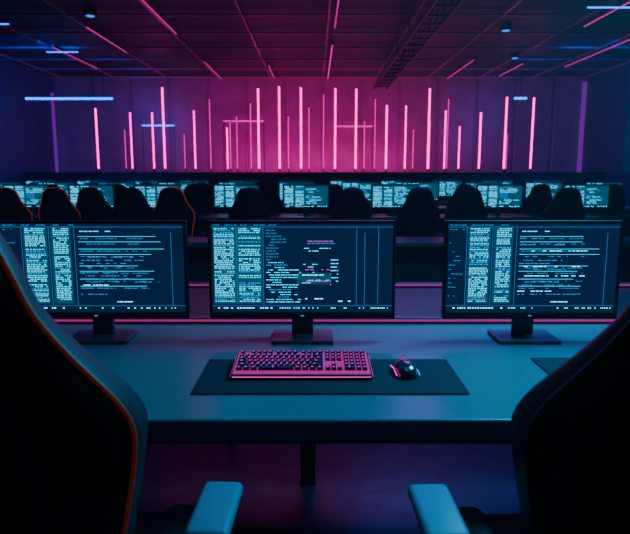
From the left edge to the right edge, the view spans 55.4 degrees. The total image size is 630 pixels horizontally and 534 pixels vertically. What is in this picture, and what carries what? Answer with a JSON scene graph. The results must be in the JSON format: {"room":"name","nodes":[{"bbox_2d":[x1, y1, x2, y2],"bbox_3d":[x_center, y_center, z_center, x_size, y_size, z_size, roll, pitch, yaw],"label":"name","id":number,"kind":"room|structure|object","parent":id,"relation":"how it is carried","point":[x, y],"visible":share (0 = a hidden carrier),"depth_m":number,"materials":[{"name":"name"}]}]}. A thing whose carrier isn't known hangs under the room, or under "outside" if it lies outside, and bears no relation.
{"room":"computer lab","nodes":[
{"label":"computer lab","id":0,"kind":"room"},
{"bbox_2d":[0,60,54,183],"bbox_3d":[-6.450,-1.517,6.543,0.200,3.600,17.000,0,9,0],"label":"wall","id":1,"kind":"structure","parent":0,"point":[26,129],"depth_m":13.03,"materials":[{"name":"paint"}]},
{"bbox_2d":[50,93,58,171],"bbox_3d":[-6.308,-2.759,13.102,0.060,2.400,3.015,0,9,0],"label":"led strip","id":2,"kind":"object","parent":1,"relation":"attached to","point":[51,94],"visible":0.64,"depth_m":14.50,"materials":[{"name":"purple"}]},
{"bbox_2d":[83,8,519,58],"bbox_3d":[0.175,-3.687,9.009,7.630,0.085,5.630,0,9,0],"label":"recessed light","id":3,"kind":"object","parent":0,"point":[88,12],"depth_m":9.34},
{"bbox_2d":[0,0,629,75],"bbox_3d":[0.000,-3.345,6.254,13.250,0.100,17.000,0,9,0],"label":"ceiling","id":4,"kind":"structure","parent":0,"point":[20,23],"depth_m":10.20,"materials":[{"name":"paint"}]},
{"bbox_2d":[24,60,113,99],"bbox_3d":[-5.125,-3.875,12.447,1.850,0.790,0.060,0,9,0],"label":"linear pendant light","id":5,"kind":"object","parent":4,"relation":"hanging from","point":[34,97],"visible":1,"depth_m":12.48,"materials":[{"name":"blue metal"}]},
{"bbox_2d":[0,0,629,78],"bbox_3d":[0.078,-3.253,6.268,12.766,0.045,16.500,0,9,0],"label":"grid","id":6,"kind":"object","parent":4,"relation":"attached to","point":[594,13],"depth_m":10.85,"materials":[{"name":"black metal"}]},
{"bbox_2d":[373,0,464,88],"bbox_3d":[1.550,-3.568,9.053,0.330,0.335,10.500,0,9,0],"label":"cable tray","id":7,"kind":"object","parent":4,"relation":"attached to","point":[427,14],"visible":0.98,"depth_m":8.91,"materials":[{"name":"grey metal"}]},
{"bbox_2d":[513,64,527,99],"bbox_3d":[4.350,-3.921,12.642,0.300,0.760,0.060,0,9,0],"label":"linear pendant light","id":8,"kind":"object","parent":4,"relation":"hanging from","point":[520,97],"visible":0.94,"depth_m":12.67,"materials":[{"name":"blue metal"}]},
{"bbox_2d":[0,0,629,78],"bbox_3d":[-0.041,-3.727,9.585,10.518,0.066,9.100,0,9,0],"label":"led strip","id":9,"kind":"object","parent":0,"point":[612,7],"depth_m":10.24,"materials":[{"name":"plastic"}]},
{"bbox_2d":[52,76,584,171],"bbox_3d":[0.160,-2.828,14.820,13.020,3.600,0.240,0,9,0],"label":"wall","id":10,"kind":"structure","parent":0,"point":[557,110],"depth_m":14.58,"materials":[{"name":"paint"}]},
{"bbox_2d":[94,107,99,171],"label":"lights","id":11,"kind":"object","parent":10,"relation":"on","point":[96,119],"depth_m":13.71,"materials":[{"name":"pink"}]},
{"bbox_2d":[124,111,133,171],"label":"lights","id":12,"kind":"object","parent":10,"relation":"on","point":[130,115],"depth_m":13.78,"materials":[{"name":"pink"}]},
{"bbox_2d":[142,86,175,171],"label":"lights","id":13,"kind":"object","parent":10,"relation":"on","point":[162,90],"depth_m":13.66,"materials":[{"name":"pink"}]},
{"bbox_2d":[184,133,186,171],"label":"lights","id":14,"kind":"object","parent":10,"relation":"on","point":[184,133],"depth_m":14.06,"materials":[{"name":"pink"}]},
{"bbox_2d":[193,109,196,171],"label":"lights","id":15,"kind":"object","parent":10,"relation":"on","point":[193,109],"depth_m":13.73,"materials":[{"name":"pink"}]},
{"bbox_2d":[209,97,211,171],"label":"lights","id":16,"kind":"object","parent":10,"relation":"on","point":[209,97],"depth_m":14.04,"materials":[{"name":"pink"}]},
{"bbox_2d":[223,87,264,171],"label":"lights","id":17,"kind":"object","parent":10,"relation":"on","point":[236,120],"depth_m":14.01,"materials":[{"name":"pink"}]},
{"bbox_2d":[278,85,280,171],"label":"lights","id":18,"kind":"object","parent":10,"relation":"on","point":[278,85],"depth_m":13.44,"materials":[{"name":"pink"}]},
{"bbox_2d":[288,115,288,171],"label":"lights","id":19,"kind":"object","parent":10,"relation":"on","point":[288,115],"depth_m":14.01,"materials":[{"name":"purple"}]},
{"bbox_2d":[300,86,301,171],"label":"lights","id":20,"kind":"object","parent":10,"relation":"on","point":[300,86],"depth_m":13.27,"materials":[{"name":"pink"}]},
{"bbox_2d":[308,106,309,171],"label":"lights","id":21,"kind":"object","parent":10,"relation":"on","point":[308,106],"depth_m":14.05,"materials":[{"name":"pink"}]},
{"bbox_2d":[323,93,323,171],"label":"lights","id":22,"kind":"object","parent":10,"relation":"on","point":[323,93],"depth_m":14.02,"materials":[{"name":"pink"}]},
{"bbox_2d":[334,87,375,171],"label":"lights","id":23,"kind":"object","parent":10,"relation":"on","point":[364,126],"depth_m":13.59,"materials":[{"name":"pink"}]},
{"bbox_2d":[385,104,387,171],"label":"lights","id":24,"kind":"object","parent":10,"relation":"on","point":[386,104],"depth_m":13.71,"materials":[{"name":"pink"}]},
{"bbox_2d":[404,104,406,171],"label":"lights","id":25,"kind":"object","parent":10,"relation":"on","point":[405,104],"depth_m":13.82,"materials":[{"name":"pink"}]},
{"bbox_2d":[411,128,413,171],"label":"lights","id":26,"kind":"object","parent":10,"relation":"on","point":[413,128],"depth_m":14.10,"materials":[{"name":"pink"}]},
{"bbox_2d":[426,87,430,171],"label":"lights","id":27,"kind":"object","parent":10,"relation":"on","point":[429,97],"depth_m":13.23,"materials":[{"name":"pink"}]},
{"bbox_2d":[443,97,448,171],"label":"lights","id":28,"kind":"object","parent":10,"relation":"on","point":[446,110],"depth_m":13.91,"materials":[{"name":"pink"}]},
{"bbox_2d":[457,125,460,171],"label":"lights","id":29,"kind":"object","parent":10,"relation":"on","point":[459,125],"depth_m":13.75,"materials":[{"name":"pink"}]},
{"bbox_2d":[477,111,481,171],"label":"lights","id":30,"kind":"object","parent":10,"relation":"on","point":[480,119],"depth_m":13.71,"materials":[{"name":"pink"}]},
{"bbox_2d":[502,96,507,171],"label":"lights","id":31,"kind":"object","parent":10,"relation":"on","point":[506,100],"depth_m":13.34,"materials":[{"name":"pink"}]},
{"bbox_2d":[528,96,534,171],"label":"lights","id":32,"kind":"object","parent":10,"relation":"on","point":[533,99],"depth_m":13.40,"materials":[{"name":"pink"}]},
{"bbox_2d":[137,444,520,533],"bbox_3d":[0.000,0.310,6.833,13.250,0.100,17.000,0,9,0],"label":"floor","id":33,"kind":"structure","parent":0,"point":[358,488],"depth_m":2.61,"materials":[{"name":"plastic"}]},
{"bbox_2d":[0,187,34,219],"bbox_3d":[-3.504,-0.380,7.173,0.656,1.155,0.620,1,9,5],"label":"gaming chair","id":34,"kind":"object","parent":33,"relation":"on","point":[12,207],"visible":0.2,"depth_m":6.85,"materials":[{"name":"black leather"}]},
{"bbox_2d":[38,187,80,219],"bbox_3d":[-2.951,-0.376,7.145,0.656,1.155,0.620,0,9,1],"label":"gaming chair","id":35,"kind":"object","parent":33,"relation":"on","point":[56,204],"visible":0.37,"depth_m":6.82,"materials":[{"name":"black leather"}]},
{"bbox_2d":[76,187,113,219],"bbox_3d":[-2.554,-0.384,7.204,0.656,1.152,0.620,1,9,4],"label":"gaming chair","id":36,"kind":"object","parent":33,"relation":"on","point":[91,204],"visible":0.37,"depth_m":6.88,"materials":[{"name":"black leather"}]},
{"bbox_2d":[115,184,125,202],"bbox_3d":[-2.899,-0.689,9.133,0.656,1.152,0.620,0,9,-1],"label":"gaming chair","id":37,"kind":"object","parent":33,"relation":"on","point":[118,187],"visible":0.06,"depth_m":8.76,"materials":[{"name":"black leather"}]},
{"bbox_2d":[0,233,242,533],"bbox_3d":[-0.542,0.495,1.128,0.775,1.317,0.704,0,9,2],"label":"gaming chair","id":38,"kind":"object","parent":33,"relation":"on","point":[74,433],"visible":1,"depth_m":0.82,"materials":[{"name":"black leather"}]},
{"bbox_2d":[113,187,154,219],"bbox_3d":[-2.099,-0.376,7.156,0.656,1.152,0.620,0,9,-1],"label":"gaming chair","id":39,"kind":"object","parent":33,"relation":"on","point":[131,204],"visible":0.32,"depth_m":6.83,"materials":[{"name":"black leather"}]},
{"bbox_2d":[154,187,206,236],"bbox_3d":[-1.649,-0.387,7.213,0.656,1.155,0.620,0,9,-1],"label":"gaming chair","id":40,"kind":"object","parent":33,"relation":"on","point":[172,204],"visible":0.43,"depth_m":6.90,"materials":[{"name":"black leather"}]},
{"bbox_2d":[183,184,211,213],"bbox_3d":[-1.796,-0.693,9.155,0.656,1.152,0.620,-1,9,-4],"label":"gaming chair","id":41,"kind":"object","parent":33,"relation":"on","point":[196,197],"visible":0.3,"depth_m":8.84,"materials":[{"name":"black leather"}]},
{"bbox_2d":[195,182,212,205],"bbox_3d":[-2.005,-0.992,11.043,0.656,1.152,0.620,1,9,5],"label":"gaming chair","id":42,"kind":"object","parent":33,"relation":"on","point":[204,185],"visible":0.16,"depth_m":10.70,"materials":[{"name":"black leather"}]},
{"bbox_2d":[228,187,270,219],"bbox_3d":[-0.775,-0.378,7.170,0.656,1.152,0.620,-1,9,-5],"label":"gaming chair","id":43,"kind":"object","parent":33,"relation":"on","point":[249,204],"visible":0.3,"depth_m":6.85,"materials":[{"name":"black leather"}]},
{"bbox_2d":[23,172,606,200],"bbox_3d":[0.000,-1.486,13.635,12.400,1.320,1.600,0,9,0],"label":"countertop","id":44,"kind":"structure","parent":33,"relation":"on","point":[273,178],"depth_m":12.80,"materials":[{"name":"black plastic"}]},
{"bbox_2d":[318,184,342,213],"bbox_3d":[0.296,-0.699,9.191,0.656,1.152,0.620,1,9,4],"label":"gaming chair","id":45,"kind":"object","parent":33,"relation":"on","point":[335,190],"visible":0.14,"depth_m":8.85,"materials":[{"name":"black leather"}]},
{"bbox_2d":[32,206,629,213],"bbox_3d":[-0.100,-0.626,10.025,11.400,0.750,0.750,0,9,0],"label":"desk","id":46,"kind":"object","parent":33,"relation":"on","point":[442,209],"visible":0.02,"depth_m":10.29,"materials":[{"name":"laminate"}]},
{"bbox_2d":[0,182,20,186],"bbox_3d":[-5.200,-1.217,10.028,0.625,0.415,0.150,0,9,-1],"label":"computer monitor","id":47,"kind":"object","parent":46,"relation":"on","point":[1,183],"visible":0.18,"depth_m":9.96,"materials":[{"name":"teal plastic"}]},
{"bbox_2d":[37,182,74,193],"bbox_3d":[-4.301,-1.217,10.028,0.625,0.415,0.150,0,9,-1],"label":"computer monitor","id":48,"kind":"object","parent":46,"relation":"on","point":[63,185],"visible":0.16,"depth_m":9.96,"materials":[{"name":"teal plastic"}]},
{"bbox_2d":[97,182,134,187],"bbox_3d":[-3.299,-1.217,10.028,0.625,0.415,0.150,0,9,1],"label":"computer monitor","id":49,"kind":"object","parent":46,"relation":"on","point":[126,184],"visible":0.16,"depth_m":9.96,"materials":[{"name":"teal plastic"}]},
{"bbox_2d":[157,182,194,191],"bbox_3d":[-2.300,-1.217,10.028,0.625,0.415,0.150,0,9,0],"label":"computer monitor","id":50,"kind":"object","parent":46,"relation":"on","point":[183,184],"visible":0.16,"depth_m":9.96,"materials":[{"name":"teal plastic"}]},
{"bbox_2d":[218,182,255,183],"bbox_3d":[-1.298,-1.217,10.028,0.625,0.415,0.150,0,9,3],"label":"computer monitor","id":51,"kind":"object","parent":46,"relation":"on","point":[218,182],"visible":0.15,"depth_m":9.96,"materials":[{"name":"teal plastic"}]},
{"bbox_2d":[278,182,315,201],"bbox_3d":[-0.298,-1.217,10.028,0.625,0.415,0.150,0,9,3],"label":"computer monitor","id":52,"kind":"object","parent":46,"relation":"on","point":[280,192],"visible":0.17,"depth_m":9.97,"materials":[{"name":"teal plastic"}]},
{"bbox_2d":[341,182,378,201],"bbox_3d":[0.752,-1.217,10.028,0.625,0.415,0.150,0,9,2],"label":"computer monitor","id":53,"kind":"object","parent":46,"relation":"on","point":[365,187],"visible":0.36,"depth_m":9.96,"materials":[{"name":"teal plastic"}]},
{"bbox_2d":[402,182,438,201],"bbox_3d":[1.749,-1.217,10.028,0.625,0.415,0.150,0,9,-1],"label":"computer monitor","id":54,"kind":"object","parent":46,"relation":"on","point":[433,186],"visible":0.26,"depth_m":9.96,"materials":[{"name":"blue glass"}]},
{"bbox_2d":[465,182,502,187],"bbox_3d":[2.800,-1.217,10.028,0.625,0.415,0.150,0,9,0],"label":"computer monitor","id":55,"kind":"object","parent":46,"relation":"on","point":[473,184],"visible":0.09,"depth_m":9.96,"materials":[{"name":"blue glass"}]},
{"bbox_2d":[524,182,562,199],"bbox_3d":[3.801,-1.217,10.028,0.625,0.415,0.150,0,9,1],"label":"computer monitor","id":56,"kind":"object","parent":46,"relation":"on","point":[555,186],"visible":0.31,"depth_m":9.96,"materials":[{"name":"blue glass"}]},
{"bbox_2d":[585,182,622,185],"bbox_3d":[4.800,-1.217,10.028,0.625,0.415,0.150,0,9,-1],"label":"computer monitor","id":57,"kind":"object","parent":46,"relation":"on","point":[620,183],"visible":0.11,"depth_m":9.96,"materials":[{"name":"black plastic"}]},
{"bbox_2d":[35,214,629,236],"bbox_3d":[-0.100,-0.313,8.050,11.400,0.750,0.750,0,9,0],"label":"desk","id":58,"kind":"object","parent":33,"relation":"on","point":[200,225],"visible":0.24,"depth_m":7.84,"materials":[{"name":"laminate"}]},
{"bbox_2d":[2,184,48,214],"bbox_3d":[-3.849,-0.904,8.053,0.625,0.415,0.150,0,9,1],"label":"computer monitor","id":59,"kind":"object","parent":58,"relation":"on","point":[30,195],"visible":0.54,"depth_m":7.99,"materials":[{"name":"black plastic"}]},
{"bbox_2d":[68,184,115,208],"bbox_3d":[-2.978,-0.904,8.053,0.625,0.415,0.150,0,9,2],"label":"computer monitor","id":60,"kind":"object","parent":58,"relation":"on","point":[108,190],"visible":0.34,"depth_m":7.99,"materials":[{"name":"black plastic"}]},
{"bbox_2d":[133,184,180,208],"bbox_3d":[-2.101,-0.904,8.053,0.625,0.415,0.150,0,9,-1],"label":"computer monitor","id":61,"kind":"object","parent":58,"relation":"on","point":[150,191],"visible":0.43,"depth_m":7.99,"materials":[{"name":"teal glass"}]},
{"bbox_2d":[213,184,259,208],"bbox_3d":[-1.048,-0.904,8.053,0.625,0.415,0.150,0,9,3],"label":"computer monitor","id":62,"kind":"object","parent":58,"relation":"on","point":[224,195],"visible":0.67,"depth_m":8.00,"materials":[{"name":"teal glass"}]},
{"bbox_2d":[282,184,328,214],"bbox_3d":[-0.120,-0.904,8.053,0.625,0.415,0.150,0,9,0],"label":"computer monitor","id":63,"kind":"object","parent":58,"relation":"on","point":[305,197],"visible":1,"depth_m":8.00,"materials":[{"name":"black plastic"}]},
{"bbox_2d":[371,184,417,214],"bbox_3d":[1.061,-0.904,8.053,0.625,0.415,0.150,0,9,1],"label":"computer monitor","id":64,"kind":"object","parent":58,"relation":"on","point":[383,196],"visible":0.84,"depth_m":8.00,"materials":[{"name":"black plastic"}]},
{"bbox_2d":[476,184,523,215],"bbox_3d":[2.462,-0.904,8.053,0.625,0.415,0.150,0,9,3],"label":"computer monitor","id":65,"kind":"object","parent":58,"relation":"on","point":[497,197],"visible":0.84,"depth_m":8.00,"materials":[{"name":"black plastic"}]},
{"bbox_2d":[563,184,610,214],"bbox_3d":[3.620,-0.904,8.053,0.625,0.415,0.150,0,9,0],"label":"computer monitor","id":66,"kind":"object","parent":58,"relation":"on","point":[594,196],"visible":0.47,"depth_m":8.00,"materials":[{"name":"black plastic"}]},
{"bbox_2d":[54,316,617,443],"bbox_3d":[0.000,0.644,1.927,3.900,0.774,0.935,0,9,0],"label":"desk","id":67,"kind":"object","parent":33,"relation":"on","point":[163,363],"visible":0.64,"depth_m":1.71,"materials":[{"name":"laminate"}]},
{"bbox_2d":[0,220,189,343],"bbox_3d":[-0.740,0.044,2.062,0.625,0.415,0.150,0,9,0],"label":"computer monitor","id":68,"kind":"object","parent":67,"relation":"on","point":[102,271],"visible":0.94,"depth_m":2.01,"materials":[{"name":"black plastic"}]},
{"bbox_2d":[207,220,396,343],"bbox_3d":[-0.043,0.044,2.062,0.625,0.415,0.150,0,9,0],"label":"computer monitor","id":69,"kind":"object","parent":67,"relation":"on","point":[301,271],"visible":1,"depth_m":2.01,"materials":[{"name":"black plastic"}]},
{"bbox_2d":[191,359,469,393],"bbox_3d":[0.040,0.308,1.709,0.730,0.004,0.290,0,9,0],"label":"desk mat","id":70,"kind":"object","parent":67,"relation":"on","point":[437,376],"visible":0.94,"depth_m":1.64,"materials":[{"name":"fabric"}]},
{"bbox_2d":[230,350,372,378],"bbox_3d":[-0.037,0.281,1.737,0.397,0.040,0.166,0,9,0],"label":"keyboard","id":71,"kind":"object","parent":70,"relation":"on","point":[254,365],"visible":1,"depth_m":1.70,"materials":[{"name":"pink plastic"}]},
{"bbox_2d":[390,355,419,379],"bbox_3d":[0.258,0.279,1.720,0.070,0.048,0.124,-1,9,-4],"label":"computer mouse","id":72,"kind":"object","parent":70,"relation":"on","point":[403,368],"visible":1,"depth_m":1.68,"materials":[{"name":"black plastic"}]},
{"bbox_2d":[441,220,624,343],"bbox_3d":[0.727,0.044,2.062,0.590,0.415,0.150,0,9,0],"label":"computer monitor","id":73,"kind":"object","parent":67,"relation":"on","point":[521,271],"visible":1,"depth_m":2.01,"materials":[{"name":"black plastic"}]},
{"bbox_2d":[530,358,569,373],"bbox_3d":[1.045,0.303,1.744,0.750,0.004,0.250,0,9,0],"label":"desk mat","id":74,"kind":"object","parent":67,"relation":"on","point":[548,365],"visible":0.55,"depth_m":1.82,"materials":[{"name":"fabric"}]},
{"bbox_2d":[330,187,371,219],"bbox_3d":[0.404,-0.374,7.142,0.656,1.152,0.620,-1,9,-4],"label":"gaming chair","id":75,"kind":"object","parent":33,"relation":"on","point":[352,204],"visible":0.26,"depth_m":6.82,"materials":[{"name":"black leather"}]},
{"bbox_2d":[188,237,629,281],"bbox_3d":[0.000,0.133,5.235,8.400,0.750,0.450,0,9,0],"label":"desk","id":76,"kind":"object","parent":33,"relation":"on","point":[418,259],"visible":0.02,"depth_m":5.37,"materials":[{"name":"laminate"}]},
{"bbox_2d":[189,282,629,485],"bbox_3d":[0.000,0.512,2.764,3.900,0.774,0.700,0,9,0],"label":"desk","id":77,"kind":"object","parent":33,"relation":"on","point":[411,298],"visible":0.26,"depth_m":2.68,"materials":[{"name":"laminate"}]},
{"bbox_2d":[398,187,443,236],"bbox_3d":[1.216,-0.377,7.161,0.656,1.152,0.620,1,9,4],"label":"gaming chair","id":78,"kind":"object","parent":33,"relation":"on","point":[419,215],"visible":0.59,"depth_m":6.88,"materials":[{"name":"black leather"}]},
{"bbox_2d":[438,201,447,205],"bbox_3d":[-0.100,-0.923,11.902,11.400,0.750,0.750,0,9,0],"label":"desk","id":79,"kind":"object","parent":33,"relation":"on","point":[441,203],"visible":0.02,"depth_m":11.83,"materials":[{"name":"laminate"}]},
{"bbox_2d":[25,180,57,183],"bbox_3d":[-5.402,-1.514,11.905,0.625,0.415,0.150,0,9,-3],"label":"computer monitor","id":80,"kind":"object","parent":79,"relation":"on","point":[26,181],"visible":0.16,"depth_m":11.83,"materials":[{"name":"black plastic"}]},
{"bbox_2d":[76,180,107,183],"bbox_3d":[-4.399,-1.514,11.905,0.625,0.415,0.150,0,9,1],"label":"computer monitor","id":81,"kind":"object","parent":79,"relation":"on","point":[77,181],"visible":0.17,"depth_m":11.83,"materials":[{"name":"black plastic"}]},
{"bbox_2d":[127,180,158,183],"bbox_3d":[-3.401,-1.514,11.905,0.625,0.415,0.150,0,9,-1],"label":"computer monitor","id":82,"kind":"object","parent":79,"relation":"on","point":[135,181],"visible":0.16,"depth_m":11.83,"materials":[{"name":"black plastic"}]},
{"bbox_2d":[177,180,208,184],"bbox_3d":[-2.401,-1.514,11.905,0.625,0.415,0.150,0,9,-1],"label":"computer monitor","id":83,"kind":"object","parent":79,"relation":"on","point":[195,181],"visible":0.1,"depth_m":11.83,"materials":[{"name":"blue glass"}]},
{"bbox_2d":[228,180,259,181],"bbox_3d":[-1.400,-1.514,11.905,0.625,0.415,0.150,0,9,-1],"label":"computer monitor","id":84,"kind":"object","parent":79,"relation":"on","point":[228,180],"visible":0.12,"depth_m":11.82,"materials":[{"name":"black plastic"}]},
{"bbox_2d":[279,180,310,181],"bbox_3d":[-0.400,-1.514,11.905,0.625,0.415,0.150,0,9,0],"label":"computer monitor","id":85,"kind":"object","parent":79,"relation":"on","point":[279,180],"visible":0.11,"depth_m":11.82,"materials":[{"name":"black plastic"}]},
{"bbox_2d":[330,180,360,184],"bbox_3d":[0.598,-1.514,11.905,0.625,0.415,0.150,0,9,-2],"label":"computer monitor","id":86,"kind":"object","parent":79,"relation":"on","point":[331,181],"visible":0.18,"depth_m":11.83,"materials":[{"name":"blue glass"}]},
{"bbox_2d":[380,180,411,183],"bbox_3d":[1.598,-1.514,11.905,0.625,0.415,0.150,0,9,-3],"label":"computer monitor","id":87,"kind":"object","parent":79,"relation":"on","point":[381,181],"visible":0.19,"depth_m":11.83,"materials":[{"name":"black plastic"}]},
{"bbox_2d":[431,180,462,200],"bbox_3d":[2.600,-1.514,11.905,0.625,0.415,0.150,0,9,0],"label":"computer monitor","id":88,"kind":"object","parent":79,"relation":"on","point":[447,188],"visible":0.54,"depth_m":11.85,"materials":[{"name":"blue glass"}]},
{"bbox_2d":[482,180,512,183],"bbox_3d":[3.599,-1.514,11.905,0.625,0.415,0.150,0,9,-1],"label":"computer monitor","id":89,"kind":"object","parent":79,"relation":"on","point":[503,181],"visible":0.2,"depth_m":11.83,"materials":[{"name":"blue glass"}]},
{"bbox_2d":[532,180,564,183],"bbox_3d":[4.602,-1.514,11.905,0.625,0.415,0.150,0,9,3],"label":"computer monitor","id":90,"kind":"object","parent":79,"relation":"on","point":[563,181],"visible":0.12,"depth_m":11.83,"materials":[{"name":"black plastic"}]},
{"bbox_2d":[446,184,473,210],"bbox_3d":[2.200,-0.688,9.126,0.656,1.152,0.620,0,9,0],"label":"gaming chair","id":91,"kind":"object","parent":33,"relation":"on","point":[460,186],"visible":0.12,"depth_m":8.79,"materials":[{"name":"black leather"}]},
{"bbox_2d":[435,187,487,236],"bbox_3d":[1.758,-0.375,7.148,0.656,1.152,0.620,0,9,2],"label":"gaming chair","id":92,"kind":"object","parent":33,"relation":"on","point":[468,204],"visible":0.43,"depth_m":6.83,"materials":[{"name":"black leather"}]},
{"bbox_2d":[408,303,629,533],"bbox_3d":[0.590,0.497,1.118,0.787,1.317,0.704,0,9,-2],"label":"gaming chair","id":93,"kind":"object","parent":33,"relation":"on","point":[570,433],"visible":1,"depth_m":0.84,"materials":[{"name":"black leather"}]},
{"bbox_2d":[520,184,552,213],"bbox_3d":[3.302,-0.687,9.117,0.656,1.152,0.620,0,9,-2],"label":"gaming chair","id":94,"kind":"object","parent":33,"relation":"on","point":[539,197],"visible":0.37,"depth_m":8.80,"materials":[{"name":"black leather"}]},
{"bbox_2d":[542,187,585,219],"bbox_3d":[2.917,-0.384,7.203,0.656,1.152,0.620,1,9,4],"label":"gaming chair","id":95,"kind":"object","parent":33,"relation":"on","point":[567,203],"visible":0.38,"depth_m":6.88,"materials":[{"name":"black leather"}]},
{"bbox_2d":[592,184,625,213],"bbox_3d":[4.401,-0.696,9.174,0.656,1.152,0.620,0,9,-1],"label":"gaming chair","id":96,"kind":"object","parent":33,"relation":"on","point":[617,205],"visible":0.27,"depth_m":8.87,"materials":[{"name":"black leather"}]},
{"bbox_2d":[581,63,629,205],"bbox_3d":[6.600,-1.517,6.543,0.200,3.600,17.000,0,9,0],"label":"wall","id":97,"kind":"structure","parent":0,"point":[608,92],"depth_m":13.33,"materials":[{"name":"paint"}]},
{"bbox_2d":[577,82,629,175],"bbox_3d":[6.452,-2.587,11.380,0.085,2.700,6.490,0,9,0],"label":"light panel","id":98,"kind":"object","parent":97,"relation":"attached to","point":[625,169],"visible":0.95,"depth_m":12.57,"materials":[{"name":"purple plastic"}]}
]}

